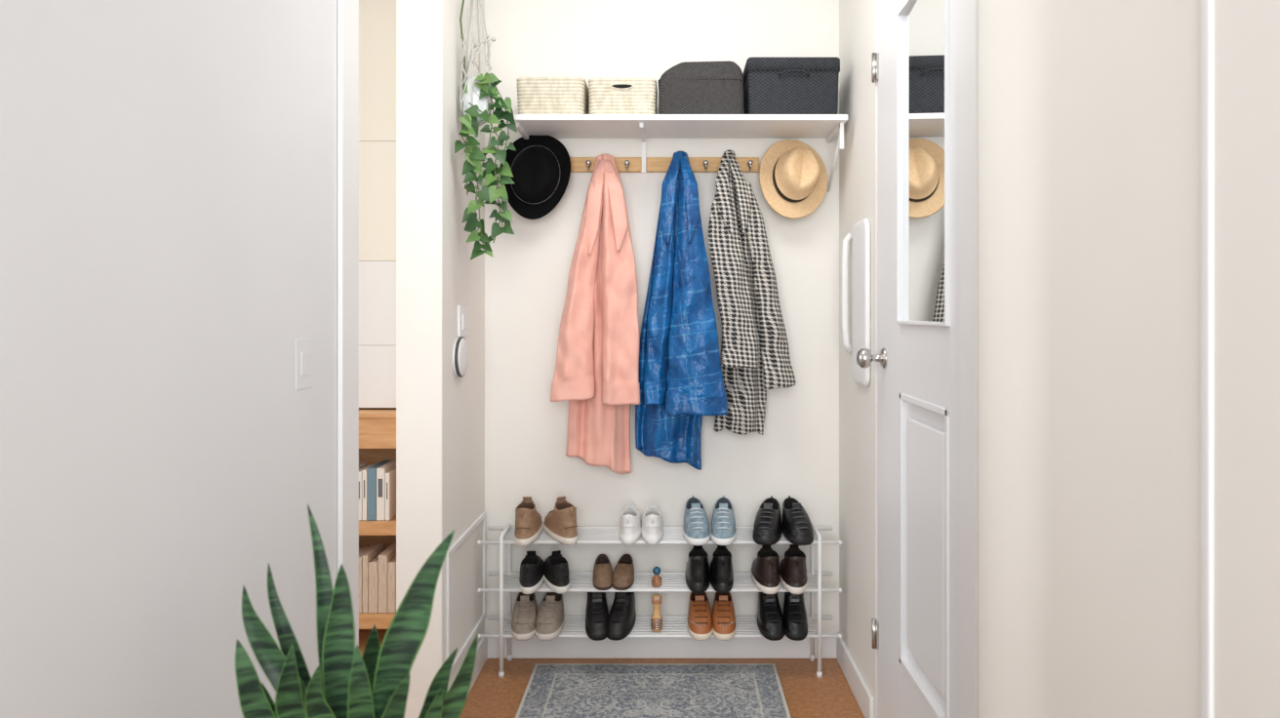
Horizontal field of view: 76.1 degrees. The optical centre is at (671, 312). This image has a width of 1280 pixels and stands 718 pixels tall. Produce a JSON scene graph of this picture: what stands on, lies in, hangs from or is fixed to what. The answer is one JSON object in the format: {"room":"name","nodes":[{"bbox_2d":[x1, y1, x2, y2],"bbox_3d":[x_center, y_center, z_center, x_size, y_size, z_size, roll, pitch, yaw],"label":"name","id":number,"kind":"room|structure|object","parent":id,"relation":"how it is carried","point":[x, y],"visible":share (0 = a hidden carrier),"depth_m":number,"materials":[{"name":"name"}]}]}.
{"room":"entryway","nodes":[
{"label":"entryway","id":0,"kind":"room"},
{"bbox_2d":[0,0,337,717],"bbox_3d":[-0.900,-0.040,0.745,0.100,2.700,2.890,0,0,0],"label":"wall","id":1,"kind":"structure","parent":0,"point":[169,168],"depth_m":1.35,"materials":[{"name":"paint"}]},
{"bbox_2d":[295,338,313,390],"bbox_3d":[-0.849,0.119,1.891,0.003,0.115,0.085,0,0,0],"label":"light switch","id":2,"kind":"object","parent":1,"relation":"attached to","point":[304,346],"visible":1,"depth_m":1.89,"materials":[{"name":"paint"}]},
{"bbox_2d":[337,0,359,647],"bbox_3d":[-0.843,-0.039,2.132,0.014,2.698,0.114,0,0,0],"label":"trim","id":3,"kind":"structure","parent":1,"relation":"attached to","point":[347,10],"depth_m":2.11,"materials":[{"name":"white paint"}]},
{"bbox_2d":[396,0,484,717],"bbox_3d":[-0.778,-0.040,2.960,0.143,2.700,0.880,0,0,0],"label":"wall","id":4,"kind":"structure","parent":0,"point":[440,414],"depth_m":2.52,"materials":[{"name":"white paint"}]},
{"bbox_2d":[457,305,467,336],"bbox_3d":[-0.701,0.029,2.750,0.012,0.104,0.100,0,0,0],"label":"wall switch","id":5,"kind":"object","parent":4,"relation":"attached to","point":[461,309],"depth_m":2.73,"materials":[{"name":"white plastic"}]},
{"bbox_2d":[484,0,839,634],"bbox_3d":[0.015,-0.040,3.160,1.444,2.700,0.120,0,0,0],"label":"wall","id":6,"kind":"structure","parent":0,"point":[796,455],"depth_m":3.10,"materials":[{"name":"paint"}]},
{"bbox_2d":[569,157,641,172],"bbox_3d":[-0.249,-0.556,3.062,0.274,0.059,0.074,0,0,0],"label":"hook rail","id":7,"kind":"object","parent":6,"relation":"attached to","point":[578,164],"visible":0.75,"depth_m":3.08,"materials":[{"name":"brown wood"}]},
{"bbox_2d":[500,135,570,219],"bbox_3d":[-0.500,-0.504,2.993,0.260,0.325,0.113,0,0,0],"label":"felt hat","id":8,"kind":"object","parent":7,"relation":"hanging from","point":[540,166],"visible":0.89,"depth_m":3.00,"materials":[{"name":"black fabric"}]},
{"bbox_2d":[550,153,639,474],"bbox_3d":[-0.273,0.004,2.986,0.327,1.183,0.202,0,0,0],"label":"coat","id":9,"kind":"object","parent":7,"relation":"hanging from","point":[597,364],"visible":1,"depth_m":2.94,"materials":[{"name":"fabric"}]},
{"bbox_2d":[487,638,836,658],"bbox_3d":[-0.035,1.265,3.093,1.344,0.090,0.014,0,0,0],"label":"baseboard","id":10,"kind":"structure","parent":6,"relation":"attached to","point":[534,648],"depth_m":3.09,"materials":[{"name":"white paint"}]},
{"bbox_2d":[513,114,847,192],"bbox_3d":[0.029,-0.567,2.950,1.156,0.224,0.299,0,0,0],"label":"wall shelf","id":11,"kind":"object","parent":6,"relation":"attached to","point":[644,127],"visible":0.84,"depth_m":2.90,"materials":[{"name":"white wood"}]},
{"bbox_2d":[516,77,589,114],"bbox_3d":[-0.421,-0.748,2.935,0.241,0.136,0.207,0,0,0],"label":"woven storage basket","id":12,"kind":"object","parent":11,"relation":"on","point":[535,95],"visible":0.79,"depth_m":2.84,"materials":[{"name":"beige wicker"}]},
{"bbox_2d":[588,78,657,114],"bbox_3d":[-0.171,-0.746,2.934,0.241,0.132,0.209,0,0,0],"label":"woven storage basket","id":13,"kind":"object","parent":11,"relation":"on","point":[607,96],"visible":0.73,"depth_m":2.84,"materials":[{"name":"beige wicker"}]},
{"bbox_2d":[658,61,744,114],"bbox_3d":[0.105,-0.782,2.945,0.302,0.205,0.228,0,0,0],"label":"storage basket","id":14,"kind":"object","parent":11,"relation":"on","point":[689,87],"visible":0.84,"depth_m":2.83,"materials":[{"name":"black fabric"}]},
{"bbox_2d":[742,57,839,114],"bbox_3d":[0.426,-0.784,2.937,0.325,0.208,0.241,0,0,0],"label":"storage box","id":15,"kind":"object","parent":11,"relation":"on","point":[771,85],"visible":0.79,"depth_m":2.84,"materials":[{"name":"black fabric"}]},
{"bbox_2d":[759,139,827,218],"bbox_3d":[0.454,-0.498,2.998,0.261,0.309,0.185,0,0,0],"label":"straw fedora","id":16,"kind":"object","parent":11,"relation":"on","point":[792,176],"visible":1,"depth_m":3.00,"materials":[{"name":"beige wicker"}]},
{"bbox_2d":[646,157,759,172],"bbox_3d":[0.119,-0.556,3.062,0.424,0.059,0.074,0,0,0],"label":"hook rail","id":17,"kind":"object","parent":6,"relation":"attached to","point":[654,164],"visible":0.62,"depth_m":3.08,"materials":[{"name":"brown wood"}]},
{"bbox_2d":[635,150,727,470],"bbox_3d":[0.034,-0.009,2.983,0.340,1.179,0.217,0,0,0],"label":"coat","id":18,"kind":"object","parent":17,"relation":"hanging from","point":[681,381],"visible":0.99,"depth_m":2.94,"materials":[{"name":"fabric"}]},
{"bbox_2d":[708,149,796,435],"bbox_3d":[0.293,-0.074,2.995,0.321,1.055,0.176,0,0,0],"label":"coat","id":19,"kind":"object","parent":17,"relation":"hanging from","point":[755,359],"visible":0.99,"depth_m":2.95,"materials":[{"name":"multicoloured fabric"}]},
{"bbox_2d":[459,658,864,717],"bbox_3d":[-0.700,1.360,1.650,5.800,0.100,5.700,0,0,0],"label":"floor","id":20,"kind":"structure","parent":0,"point":[807,696],"depth_m":2.87,"materials":[{"name":"brown wood"}]},
{"bbox_2d":[235,504,477,717],"bbox_3d":[-0.496,0.811,1.300,0.376,0.998,0.310,0,0,0],"label":"potted snake plant","id":21,"kind":"object","parent":20,"relation":"on","point":[345,683],"visible":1,"depth_m":1.27,"materials":[{"name":"green plant"}]},
{"bbox_2d":[359,407,396,656],"bbox_3d":[-1.585,0.841,3.200,1.230,0.938,0.360,0,0,0],"label":"bookshelf","id":22,"kind":"object","parent":20,"relation":"on","point":[377,425],"visible":0.12,"depth_m":3.05,"materials":[{"name":"brown wood"}]},
{"bbox_2d":[359,0,396,407],"bbox_3d":[-1.570,-0.493,3.240,1.260,1.714,0.280,0,0,0],"label":"wall","id":23,"kind":"structure","parent":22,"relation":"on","point":[377,18],"depth_m":3.10,"materials":[{"name":"white paint"}]},
{"bbox_2d":[515,663,791,717],"bbox_3d":[-0.059,1.306,2.322,0.888,0.009,1.405,0,0,0],"label":"area rug","id":24,"kind":"object","parent":20,"relation":"on","point":[552,690],"visible":1,"depth_m":2.80,"materials":[{"name":"grey fabric"}]},
{"bbox_2d":[477,523,841,679],"bbox_3d":[-0.042,1.054,3.002,1.311,0.513,0.165,0,0,0],"label":"shoe rack","id":25,"kind":"object","parent":20,"relation":"on","point":[579,581],"visible":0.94,"depth_m":2.97,"materials":[{"name":"white metal"}]},
{"bbox_2d":[511,592,564,640],"bbox_3d":[-0.487,1.095,2.984,0.188,0.129,0.221,0,0,0],"label":"sneakers","id":26,"kind":"object","parent":25,"relation":"on","point":[546,623],"visible":0.9,"depth_m":2.92,"materials":[{"name":"beige"}]},
{"bbox_2d":[519,550,569,594],"bbox_3d":[-0.458,0.932,2.979,0.192,0.126,0.231,0,0,0],"label":"shoes","id":27,"kind":"object","parent":25,"relation":"on","point":[554,571],"visible":1,"depth_m":2.90,"materials":[{"name":"black leather"}]},
{"bbox_2d":[514,496,578,546],"bbox_3d":[-0.450,0.747,2.978,0.238,0.153,0.243,0,0,0],"label":"sneakers","id":28,"kind":"object","parent":25,"relation":"on","point":[560,523],"visible":1,"depth_m":2.90,"materials":[{"name":"beige leather"}]},
{"bbox_2d":[585,592,636,640],"bbox_3d":[-0.224,1.081,2.984,0.184,0.156,0.219,0,0,0],"label":"shoes","id":29,"kind":"object","parent":25,"relation":"on","point":[600,624],"visible":0.88,"depth_m":2.93,"materials":[{"name":"black leather"}]},
{"bbox_2d":[593,554,634,590],"bbox_3d":[-0.211,0.947,2.984,0.150,0.090,0.149,0,0,0],"label":"loafer","id":30,"kind":"object","parent":25,"relation":"on","point":[622,578],"visible":1,"depth_m":2.94,"materials":[{"name":"brown leather"}]},
{"bbox_2d":[619,503,663,544],"bbox_3d":[-0.109,0.760,2.979,0.160,0.125,0.211,0,0,0],"label":"sneakers","id":31,"kind":"object","parent":25,"relation":"on","point":[631,526],"visible":1,"depth_m":2.90,"materials":[{"name":"white leather"}]},
{"bbox_2d":[650,594,662,632],"bbox_3d":[-0.052,1.088,2.954,0.042,0.130,0.028,0,0,0],"label":"brush","id":32,"kind":"object","parent":25,"relation":"on","point":[657,619],"visible":1,"depth_m":2.94,"materials":[{"name":"brown wood"}]},
{"bbox_2d":[651,566,661,587],"bbox_3d":[-0.052,0.954,2.953,0.036,0.069,0.036,0,0,0],"label":"wooden figurine","id":33,"kind":"object","parent":25,"relation":"on","point":[656,580],"visible":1,"depth_m":2.94,"materials":[{"name":"brown wood"}]},
{"bbox_2d":[685,544,733,594],"bbox_3d":[0.140,0.918,2.978,0.176,0.152,0.223,0,0,0],"label":"shoes","id":34,"kind":"object","parent":25,"relation":"on","point":[699,574],"visible":1,"depth_m":2.89,"materials":[{"name":"black leather"}]},
{"bbox_2d":[682,495,736,545],"bbox_3d":[0.140,0.758,2.984,0.192,0.129,0.220,0,0,0],"label":"sneakers","id":35,"kind":"object","parent":25,"relation":"on","point":[696,527],"visible":1,"depth_m":2.92,"materials":[{"name":"blue fabric"}]},
{"bbox_2d":[687,592,735,640],"bbox_3d":[0.147,1.095,2.984,0.175,0.129,0.221,0,0,0],"label":"shoes","id":36,"kind":"object","parent":25,"relation":"on","point":[701,624],"visible":0.98,"depth_m":2.92,"materials":[{"name":"brown leather"}]},
{"bbox_2d":[751,544,807,594],"bbox_3d":[0.396,0.919,2.978,0.202,0.152,0.233,0,0,0],"label":"sneakers","id":37,"kind":"object","parent":25,"relation":"on","point":[767,573],"visible":0.99,"depth_m":2.89,"materials":[{"name":"black leather"}]},
{"bbox_2d":[757,592,807,640],"bbox_3d":[0.405,1.081,2.984,0.180,0.156,0.220,0,0,0],"label":"shoes","id":38,"kind":"object","parent":25,"relation":"on","point":[773,623],"visible":0.77,"depth_m":2.92,"materials":[{"name":"black leather"}]},
{"bbox_2d":[752,495,813,545],"bbox_3d":[0.402,0.758,2.984,0.218,0.129,0.220,0,0,0],"label":"shoes","id":39,"kind":"object","parent":25,"relation":"on","point":[795,524],"visible":1,"depth_m":2.92,"materials":[{"name":"black leather"}]},
{"bbox_2d":[839,0,1200,717],"bbox_3d":[0.669,-0.040,1.450,0.136,2.700,3.300,0,0,0],"label":"wall","id":40,"kind":"structure","parent":0,"point":[1125,75],"depth_m":1.29,"materials":[{"name":"paint"}]},
{"bbox_2d":[836,633,874,717],"bbox_3d":[0.630,1.260,2.823,0.014,0.100,0.526,0,0,0],"label":"baseboard","id":41,"kind":"structure","parent":40,"relation":"attached to","point":[864,699],"depth_m":2.77,"materials":[{"name":"white paint"}]},
{"bbox_2d":[841,218,870,386],"bbox_3d":[0.623,-0.031,2.746,0.044,0.542,0.292,0,0,0],"label":"door handle","id":42,"kind":"object","parent":40,"relation":"attached to","point":[860,236],"visible":1,"depth_m":2.70,"materials":[{"name":"white painted metal"},{"name":"plastic"}]},
{"bbox_2d":[856,0,959,717],"bbox_3d":[0.621,0.105,2.179,0.125,2.390,0.763,0,0,0],"label":"door","id":43,"kind":"structure","parent":40,"relation":"in","point":[915,66],"depth_m":2.12,"materials":[{"name":"white paint"}]},
{"bbox_2d":[960,0,978,717],"bbox_3d":[0.633,-0.039,1.738,0.007,2.698,0.095,0,0,0],"label":"trim","id":44,"kind":"structure","parent":40,"relation":"attached to","point":[969,9],"depth_m":1.73,"materials":[{"name":"white paint"}]},
{"bbox_2d":[1200,0,1213,717],"bbox_3d":[0.633,-0.039,0.964,0.008,2.698,0.017,0,0,0],"label":"trim","id":45,"kind":"structure","parent":40,"relation":"attached to","point":[1207,6],"depth_m":0.96,"materials":[{"name":"white paint"}]},
{"bbox_2d":[1213,0,1279,717],"bbox_3d":[0.635,-0.039,0.380,0.003,2.698,1.160,0,0,0],"label":"wall","id":46,"kind":"structure","parent":40,"relation":"attached to","point":[1246,32],"depth_m":0.90,"materials":[{"name":"paint"}]},
{"bbox_3d":[-3.550,-0.040,1.200,0.100,2.700,4.400,0,0,0],"label":"wall","id":47,"kind":"structure","parent":0,"visible":0},
{"bbox_2d":[452,336,468,377],"bbox_3d":[-0.696,0.148,2.700,0.022,0.134,0.134,0,0,0],"label":"thermostat","id":48,"kind":"object","parent":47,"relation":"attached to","point":[460,349],"visible":1,"depth_m":2.66,"materials":[{"name":"white paint"}]},
{"bbox_2d":[445,511,485,676],"bbox_3d":[-0.702,0.950,2.820,0.010,0.400,0.520,0,0,0],"label":"trim","id":49,"kind":"structure","parent":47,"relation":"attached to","point":[482,516],"depth_m":2.70,"materials":[{"name":"white paint"}]},
{"bbox_2d":[467,633,487,695],"bbox_3d":[-0.700,1.260,2.808,0.014,0.100,0.556,0,0,0],"label":"baseboard","id":50,"kind":"structure","parent":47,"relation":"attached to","point":[482,647],"depth_m":2.97,"materials":[{"name":"white paint"}]},
{"bbox_2d":[454,0,517,259],"bbox_3d":[-0.609,-0.655,2.669,0.207,0.980,0.172,0,0,0],"label":"hanging plant","id":51,"kind":"object","parent":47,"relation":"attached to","point":[476,104],"visible":1,"depth_m":2.65,"materials":[{"name":"green plant"}]}
]}

